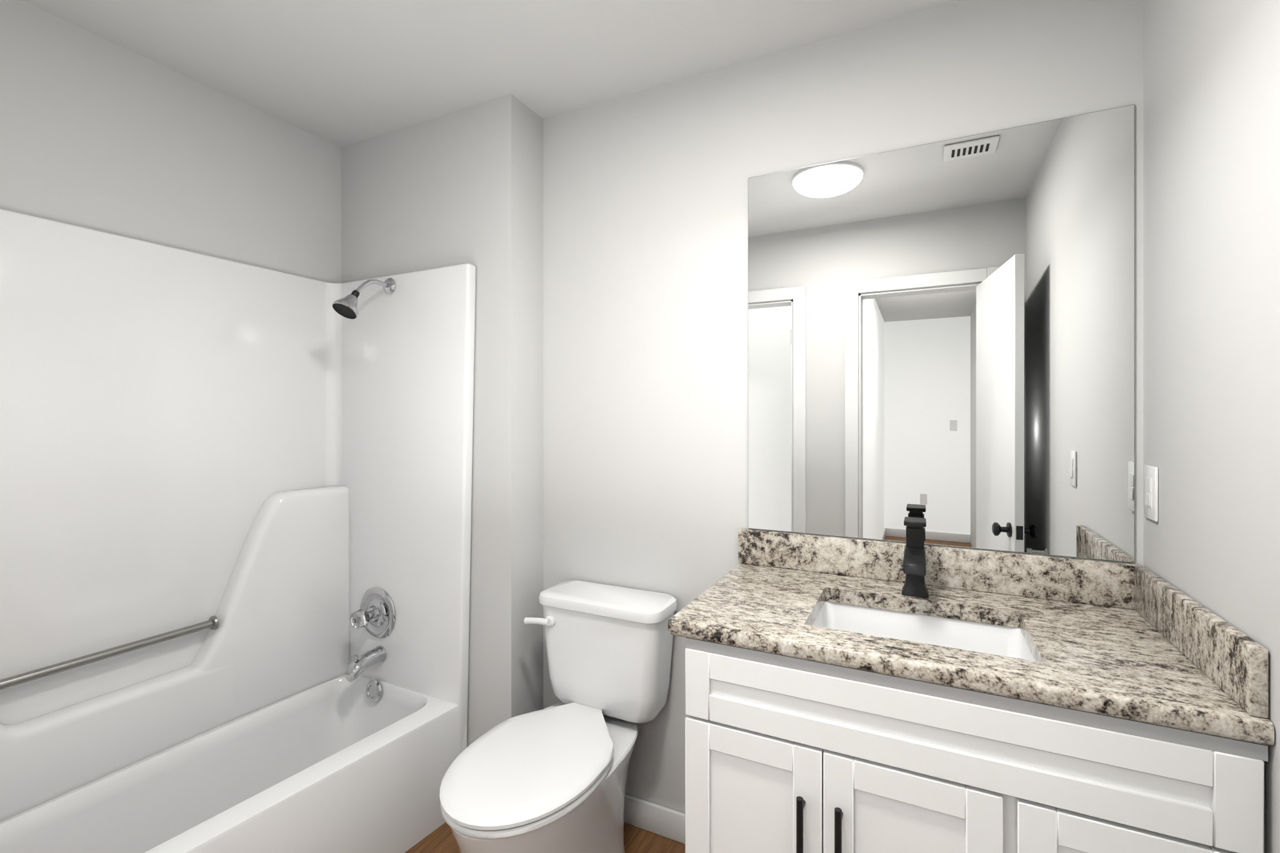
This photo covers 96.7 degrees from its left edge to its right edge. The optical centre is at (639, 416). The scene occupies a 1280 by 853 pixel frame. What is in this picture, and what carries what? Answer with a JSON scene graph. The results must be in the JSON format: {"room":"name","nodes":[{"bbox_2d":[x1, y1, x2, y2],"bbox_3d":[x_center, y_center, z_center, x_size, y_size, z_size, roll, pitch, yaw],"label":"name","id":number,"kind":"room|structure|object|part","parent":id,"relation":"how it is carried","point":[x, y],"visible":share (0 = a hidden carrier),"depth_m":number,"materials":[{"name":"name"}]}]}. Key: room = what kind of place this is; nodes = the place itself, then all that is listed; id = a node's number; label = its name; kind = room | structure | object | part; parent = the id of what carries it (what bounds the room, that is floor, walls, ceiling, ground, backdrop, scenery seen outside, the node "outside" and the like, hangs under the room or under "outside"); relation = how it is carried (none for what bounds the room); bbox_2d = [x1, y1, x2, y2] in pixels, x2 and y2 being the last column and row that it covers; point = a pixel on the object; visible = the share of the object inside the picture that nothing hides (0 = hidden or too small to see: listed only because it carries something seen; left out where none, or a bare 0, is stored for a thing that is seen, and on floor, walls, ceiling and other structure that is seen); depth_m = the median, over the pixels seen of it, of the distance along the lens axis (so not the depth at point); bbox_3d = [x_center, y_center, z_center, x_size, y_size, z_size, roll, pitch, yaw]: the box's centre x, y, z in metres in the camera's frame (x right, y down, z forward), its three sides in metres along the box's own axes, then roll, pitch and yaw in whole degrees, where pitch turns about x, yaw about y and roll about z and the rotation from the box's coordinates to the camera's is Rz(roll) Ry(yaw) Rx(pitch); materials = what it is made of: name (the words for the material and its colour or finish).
{"room":"bathroom","nodes":[
{"label":"bathroom","id":0,"kind":"room"},
{"bbox_2d":[0,0,341,283],"bbox_3d":[-1.616,0.138,1.591,0.120,2.440,1.620,0,0,26],"label":"wall","id":1,"kind":"structure","parent":0,"point":[99,133],"depth_m":1.73,"materials":[{"name":"paint"}]},
{"bbox_2d":[341,93,543,747],"bbox_3d":[-0.803,0.138,2.259,0.980,2.440,0.300,0,0,26],"label":"wall","id":2,"kind":"structure","parent":0,"point":[461,186],"depth_m":1.98,"materials":[{"name":"paint"}]},
{"bbox_2d":[21,0,960,148],"bbox_3d":[-1.178,-1.112,-0.526,2.791,0.060,5.620,0,0,26],"label":"ceiling","id":3,"kind":"structure","parent":0,"point":[342,72],"depth_m":1.65,"materials":[{"name":"paint"}]},
{"bbox_2d":[404,822,684,852],"bbox_3d":[-1.178,1.388,-0.526,2.791,0.060,5.620,0,0,26],"label":"floor","id":4,"kind":"structure","parent":0,"point":[440,839],"depth_m":1.81,"materials":[{"name":"brown wood"}]},
{"bbox_2d":[0,208,475,852],"bbox_3d":[-1.216,0.415,1.459,0.711,1.884,1.496,0,0,26],"label":"bathtub","id":5,"kind":"object","parent":4,"relation":"on","point":[271,470],"visible":0.85,"depth_m":1.79,"materials":[{"name":"white plastic"}]},
{"bbox_2d":[0,615,218,690],"bbox_3d":[-1.473,0.658,1.587,0.046,0.046,0.514,0,0,26],"label":"grab bar","id":6,"kind":"object","parent":5,"relation":"attached to","point":[212,623],"visible":0.98,"depth_m":1.56,"materials":[{"name":"silver metal"}]},
{"bbox_2d":[331,278,395,319],"bbox_3d":[-0.972,-0.424,2.001,0.085,0.174,0.220,0,0,26],"label":"shower head","id":7,"kind":"object","parent":5,"relation":"attached to","point":[346,306],"visible":1,"depth_m":1.96},
{"bbox_2d":[345,645,386,682],"bbox_3d":[-0.997,0.894,2.063,0.062,0.085,0.130,0,0,26],"label":"tub spout","id":8,"kind":"object","parent":5,"relation":"attached to","point":[357,666],"visible":1,"depth_m":2.04,"materials":[{"name":"silver metal"}]},
{"bbox_2d":[350,586,395,638],"bbox_3d":[-1.003,0.732,2.081,0.188,0.188,0.105,0,0,26],"label":"tub valve","id":9,"kind":"object","parent":5,"relation":"attached to","point":[374,615],"visible":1,"depth_m":2.10,"materials":[{"name":"silver metal"}]},
{"bbox_2d":[365,679,382,702],"bbox_3d":[-0.988,1.018,2.109,0.080,0.080,0.022,0,0,26],"label":"overflow drain cover","id":10,"kind":"object","parent":5,"relation":"attached to","point":[374,691],"visible":1,"depth_m":2.10,"materials":[{"name":"silver metal"}]},
{"bbox_2d":[439,580,676,852],"bbox_3d":[-0.233,0.965,1.603,0.465,0.786,0.710,0,0,26],"label":"toilet","id":11,"kind":"object","parent":4,"relation":"on","point":[552,779],"visible":1,"depth_m":1.63,"materials":[{"name":"white ceramic"}]},
{"bbox_2d":[667,516,1274,852],"bbox_3d":[0.601,0.806,1.264,0.957,1.101,0.584,0,0,26],"label":"bathroom vanity","id":12,"kind":"object","parent":4,"relation":"on","point":[914,693],"visible":1,"depth_m":1.08,"materials":[{"name":"white paint"}]},
{"bbox_3d":[0.344,0.823,1.088,0.083,0.180,0.039,0,0,26],"label":"handle","id":13,"kind":"part","parent":12,"relation":"part of","materials":[{"name":"black metal"}]},
{"bbox_2d":[901,516,928,598],"bbox_3d":[0.669,0.349,1.384,0.060,0.187,0.149,0,0,26],"label":"faucet","id":14,"kind":"object","parent":12,"relation":"on","point":[914,587],"depth_m":1.40,"materials":[{"name":"black metal"}]},
{"bbox_2d":[543,0,1143,813],"bbox_3d":[0.485,0.138,1.714,1.811,2.440,0.126,0,0,26],"label":"wall","id":15,"kind":"structure","parent":0,"point":[644,339],"depth_m":1.59,"materials":[{"name":"paint"}]},
{"bbox_2d":[623,793,684,844],"bbox_3d":[-0.011,1.313,1.885,0.769,0.090,0.019,0,0,26],"label":"baseboard","id":16,"kind":"structure","parent":15,"relation":"attached to","point":[665,822],"depth_m":1.82,"materials":[{"name":"white paint"}]},
{"bbox_3d":[0.737,-0.193,1.521,0.913,1.061,0.005,0,0,26],"label":"mirror","id":17,"kind":"part","parent":15,"relation":"part of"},
{"bbox_2d":[1143,0,1279,852],"bbox_3d":[-0.010,0.138,-1.175,0.120,2.440,5.500,0,0,26],"label":"wall","id":18,"kind":"structure","parent":0,"point":[1212,266],"depth_m":0.98,"materials":[{"name":"paint"}]},
{"bbox_2d":[1143,465,1158,521],"bbox_3d":[1.130,0.168,1.260,0.010,0.118,0.072,0,0,26],"label":"switch plate","id":19,"kind":"object","parent":18,"relation":"attached to","point":[1150,492],"visible":0.98,"depth_m":1.25,"materials":[{"name":"white plastic"}]}
]}

